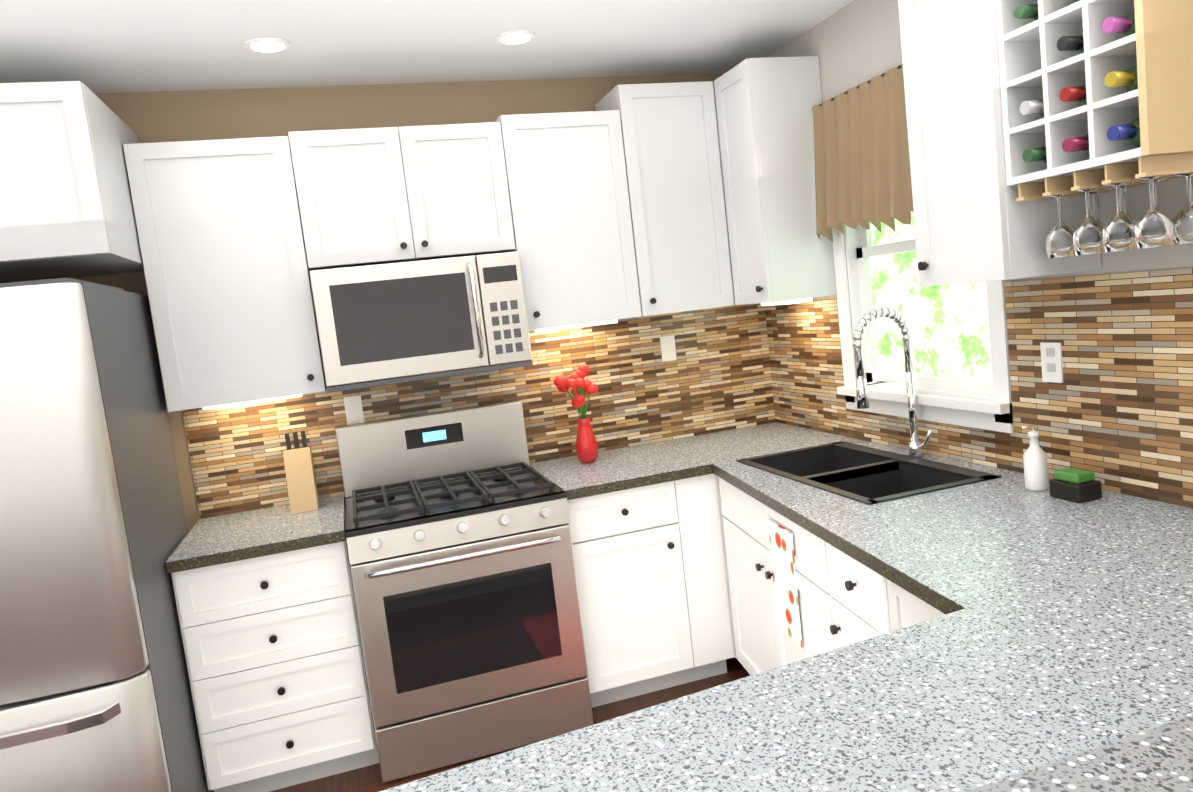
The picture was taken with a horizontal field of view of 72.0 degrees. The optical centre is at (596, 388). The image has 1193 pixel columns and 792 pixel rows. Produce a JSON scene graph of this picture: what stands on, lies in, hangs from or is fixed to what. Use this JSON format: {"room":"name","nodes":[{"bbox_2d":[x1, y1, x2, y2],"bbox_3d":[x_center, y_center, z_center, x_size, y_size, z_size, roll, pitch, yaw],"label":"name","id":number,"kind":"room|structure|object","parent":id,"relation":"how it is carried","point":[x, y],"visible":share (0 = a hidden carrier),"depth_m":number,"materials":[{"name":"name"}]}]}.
{"room":"kitchen","nodes":[
{"label":"kitchen","id":0,"kind":"room"},
{"bbox_2d":[72,73,724,532],"bbox_3d":[-1.878,0.181,3.212,5.880,2.570,0.100,-8,6,-16],"label":"wall","id":1,"kind":"structure","parent":0,"point":[193,115],"depth_m":3.30,"materials":[{"name":"beige paint"}]},
{"bbox_2d":[0,81,143,282],"bbox_3d":[-2.067,-0.621,2.659,0.970,0.510,0.736,-8,6,-16],"label":"upper cabinet","id":2,"kind":"object","parent":1,"relation":"attached to","point":[66,207],"visible":0.97,"depth_m":2.45,"materials":[{"name":"white wood"}]},
{"bbox_2d":[123,132,326,411],"bbox_3d":[-1.371,-0.428,3.104,0.540,0.940,0.317,-8,6,-16],"label":"upper cabinet","id":3,"kind":"object","parent":1,"relation":"attached to","point":[222,233],"depth_m":2.96,"materials":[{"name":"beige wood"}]},
{"bbox_2d":[291,116,518,270],"bbox_3d":[-0.766,-0.754,3.267,0.784,0.496,0.317,-8,6,-16],"label":"upper cabinet","id":4,"kind":"object","parent":1,"relation":"attached to","point":[383,195],"depth_m":3.12,"materials":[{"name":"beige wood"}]},
{"bbox_2d":[310,251,532,391],"bbox_3d":[-0.692,-0.271,3.255,0.776,0.445,0.445,-8,6,-16],"label":"over-the-range microwave","id":5,"kind":"object","parent":4,"relation":"attached to","point":[388,323],"visible":1,"depth_m":3.09,"materials":[{"name":"silver metal"}]},
{"bbox_2d":[182,303,773,518],"bbox_3d":[-0.400,0.049,3.599,2.550,0.590,0.006,-8,6,-16],"label":"tile backsplash","id":6,"kind":"structure","parent":1,"relation":"attached to","point":[718,380],"depth_m":3.67,"materials":[{"name":"tile"}]},
{"bbox_2d":[343,395,364,424],"bbox_3d":[-1.007,0.088,3.409,0.070,0.115,0.005,-8,6,-16],"label":"electrical outlet plate","id":7,"kind":"object","parent":6,"relation":"attached to","point":[353,405],"depth_m":3.41,"materials":[{"name":"white plastic"}]},
{"bbox_2d":[660,335,676,361],"bbox_3d":[0.332,-0.186,3.801,0.070,0.115,0.005,-8,6,-16],"label":"electrical outlet plate","id":8,"kind":"object","parent":6,"relation":"attached to","point":[668,350],"depth_m":3.80,"materials":[{"name":"beige plastic"}]},
{"bbox_2d":[500,104,638,331],"bbox_3d":[-0.139,-0.695,3.463,0.495,0.846,0.317,-8,6,-16],"label":"upper cabinet","id":9,"kind":"object","parent":1,"relation":"attached to","point":[569,181],"depth_m":3.32,"materials":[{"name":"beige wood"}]},
{"bbox_2d":[597,56,836,316],"bbox_3d":[0.490,-0.820,3.491,0.744,0.946,0.616,-8,6,-16],"label":"upper cabinet","id":10,"kind":"object","parent":1,"relation":"attached to","point":[629,200],"depth_m":3.38,"materials":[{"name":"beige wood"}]},
{"bbox_2d":[0,0,853,93],"bbox_3d":[-1.255,-0.967,0.548,5.880,0.100,5.400,-8,6,-16],"label":"ceiling","id":11,"kind":"structure","parent":0,"point":[109,46],"depth_m":2.88,"materials":[{"name":"paint"}]},
{"bbox_2d":[244,37,290,53],"bbox_3d":[-1.109,-1.158,2.770,0.150,0.008,0.150,-8,6,-16],"label":"recessed light","id":12,"kind":"object","parent":11,"relation":"in","point":[269,45],"visible":1,"depth_m":2.76,"materials":[{"name":"white"}]},
{"bbox_2d":[495,30,535,45],"bbox_3d":[-0.293,-1.273,2.981,0.150,0.008,0.150,-8,6,-16],"label":"recessed light","id":13,"kind":"object","parent":11,"relation":"in","point":[514,37],"visible":0.92,"depth_m":2.97,"materials":[{"name":"white"}]},
{"bbox_2d":[270,657,750,791],"bbox_3d":[-0.952,1.671,0.820,5.880,0.100,5.400,-8,6,-16],"label":"floor","id":14,"kind":"structure","parent":0,"point":[366,779],"depth_m":3.01,"materials":[{"name":"brown wood"}]},
{"bbox_2d":[0,278,213,791],"bbox_3d":[-1.845,0.633,2.505,0.940,1.812,0.928,-8,6,-16],"label":"fridge","id":15,"kind":"object","parent":14,"relation":"on","point":[95,692],"visible":0.98,"depth_m":2.23,"materials":[{"name":"silver metal"}]},
{"bbox_2d":[171,540,378,791],"bbox_3d":[-1.175,0.972,3.102,0.556,0.870,0.616,-8,6,-16],"label":"base cabinet","id":16,"kind":"object","parent":14,"relation":"on","point":[274,654],"depth_m":2.81,"materials":[{"name":"white wood"}]},
{"bbox_2d":[166,495,345,573],"bbox_3d":[-1.222,0.521,3.044,0.558,0.040,0.642,-8,6,-16],"label":"countertop","id":17,"kind":"structure","parent":16,"relation":"on","point":[227,538],"depth_m":2.88,"materials":[{"name":"stone"}]},
{"bbox_2d":[283,430,318,513],"bbox_3d":[-1.167,0.323,3.230,0.100,0.299,0.160,-8,6,-16],"label":"knife block","id":18,"kind":"object","parent":17,"relation":"on","point":[301,480],"visible":1,"depth_m":3.19,"materials":[{"name":"brown wood"}]},
{"bbox_2d":[335,401,593,782],"bbox_3d":[-0.530,0.721,3.195,0.776,1.200,0.731,-8,6,-16],"label":"range","id":19,"kind":"object","parent":14,"relation":"on","point":[460,546],"visible":1,"depth_m":2.94,"materials":[{"name":"silver metal"}]},
{"bbox_2d":[567,480,698,707],"bbox_3d":[0.050,0.794,3.465,0.447,0.870,0.616,-8,6,-16],"label":"base cabinet","id":20,"kind":"object","parent":14,"relation":"on","point":[633,577],"depth_m":3.18,"materials":[{"name":"white wood"}]},
{"bbox_2d":[530,450,653,499],"bbox_3d":[0.065,0.335,3.416,0.578,0.040,0.660,-8,6,-16],"label":"countertop","id":21,"kind":"structure","parent":20,"relation":"on","point":[610,472],"depth_m":3.24,"materials":[{"name":"stone"}]},
{"bbox_2d":[554,364,597,462],"bbox_3d":[-0.074,0.107,3.509,0.187,0.420,0.156,-8,6,-16],"label":"flower vase","id":22,"kind":"object","parent":21,"relation":"on","point":[586,446],"visible":1,"depth_m":3.48,"materials":[{"name":"red ceramic"}]},
{"bbox_2d":[679,474,735,679],"bbox_3d":[0.347,0.750,3.553,0.178,0.870,0.616,-8,6,-16],"label":"base cabinet","id":23,"kind":"object","parent":14,"relation":"on","point":[702,511],"depth_m":3.26,"materials":[{"name":"white wood"}]},
{"bbox_2d":[613,422,1192,709],"bbox_3d":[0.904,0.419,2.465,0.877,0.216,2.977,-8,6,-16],"label":"countertop","id":24,"kind":"structure","parent":23,"relation":"on","point":[1060,630],"depth_m":1.99,"materials":[{"name":"stone"}]},
{"bbox_2d":[853,307,932,455],"bbox_3d":[1.026,-0.015,2.831,0.247,0.538,0.131,-8,6,-16],"label":"faucet","id":25,"kind":"object","parent":24,"relation":"on","point":[916,445],"visible":1,"depth_m":2.85,"materials":[{"name":"silver metal"}]},
{"bbox_2d":[1021,425,1048,490],"bbox_3d":[1.243,0.194,2.335,0.069,0.188,0.060,-8,6,-16],"label":"soap bottle","id":26,"kind":"object","parent":24,"relation":"on","point":[1035,466],"visible":1,"depth_m":2.32,"materials":[{"name":"white plastic"}]},
{"bbox_2d":[1049,468,1101,502],"bbox_3d":[1.293,0.258,2.218,0.080,0.074,0.100,-8,6,-16],"label":"sponge caddy","id":27,"kind":"object","parent":24,"relation":"on","point":[1075,485],"visible":0.98,"depth_m":2.18,"materials":[{"name":"black plastic"}]},
{"bbox_2d":[718,477,945,674],"bbox_3d":[0.948,0.788,2.520,0.641,0.870,1.634,-7,6,-9],"label":"base cabinet","id":28,"kind":"object","parent":14,"relation":"on","point":[797,592],"visible":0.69,"depth_m":2.57,"materials":[{"name":"white wood"}]},
{"bbox_2d":[380,598,1192,791],"bbox_3d":[0.234,0.555,1.083,1.630,0.040,0.713,-8,6,-16],"label":"countertop","id":29,"kind":"structure","parent":28,"relation":"on","point":[958,700],"depth_m":1.22,"materials":[{"name":"stone"}]},
{"bbox_2d":[964,715,1192,791],"bbox_3d":[0.612,0.872,0.998,2.382,1.090,0.870,-8,6,-16],"label":"peninsula bar","id":30,"kind":"object","parent":14,"relation":"on","point":[1158,759],"visible":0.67,"depth_m":0.77,"materials":[{"name":"stone"}]},
{"bbox_2d":[768,0,1192,433],"bbox_3d":[1.641,-0.047,1.497,0.100,2.570,5.160,-8,6,-16],"label":"wall","id":31,"kind":"structure","parent":0,"point":[854,42],"depth_m":2.89,"materials":[{"name":"beige paint"}]},
{"bbox_2d":[832,212,1013,432],"bbox_3d":[1.127,-0.498,2.918,0.149,1.220,0.880,-8,6,-16],"label":"window","id":32,"kind":"structure","parent":31,"relation":"in","point":[986,413],"depth_m":3.01,"materials":[{"name":"white wood"}]},
{"bbox_2d":[812,63,913,241],"bbox_3d":[0.997,-0.816,2.857,0.061,0.545,0.870,-8,6,-16],"label":"valance","id":33,"kind":"object","parent":32,"relation":"attached to","point":[862,167],"visible":0.67,"depth_m":2.95,"materials":[{"name":"fabric"}]},
{"bbox_2d":[762,268,1192,507],"bbox_3d":[1.268,-0.036,2.567,0.006,0.590,2.938,-8,6,-16],"label":"tile backsplash","id":34,"kind":"structure","parent":31,"relation":"attached to","point":[1114,412],"depth_m":2.30,"materials":[{"name":"tile"}]},
{"bbox_2d":[1040,342,1063,382],"bbox_3d":[1.314,-0.076,2.370,0.006,0.115,0.070,-8,6,-16],"label":"electrical outlet plate","id":35,"kind":"object","parent":34,"relation":"attached to","point":[1051,362],"depth_m":2.37,"materials":[{"name":"white plastic"}]},
{"bbox_2d":[898,0,1101,286],"bbox_3d":[1.078,-0.785,2.242,0.341,0.966,0.330,-8,6,-16],"label":"upper cabinet","id":36,"kind":"object","parent":31,"relation":"attached to","point":[975,220],"visible":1,"depth_m":2.17,"materials":[{"name":"white wood"}]},
{"bbox_2d":[995,0,1192,258],"bbox_3d":[1.207,-0.720,1.908,0.302,0.791,0.385,-8,6,-16],"label":"wine rack","id":37,"kind":"object","parent":31,"relation":"attached to","point":[1096,96],"visible":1,"depth_m":1.84,"materials":[{"name":"white wood"}]},
{"label":"outside","id":38,"kind":"structure","parent":0,"visible":0},
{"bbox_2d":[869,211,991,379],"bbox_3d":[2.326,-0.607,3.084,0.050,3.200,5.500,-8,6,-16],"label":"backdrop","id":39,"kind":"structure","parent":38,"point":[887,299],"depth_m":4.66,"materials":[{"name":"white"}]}
]}

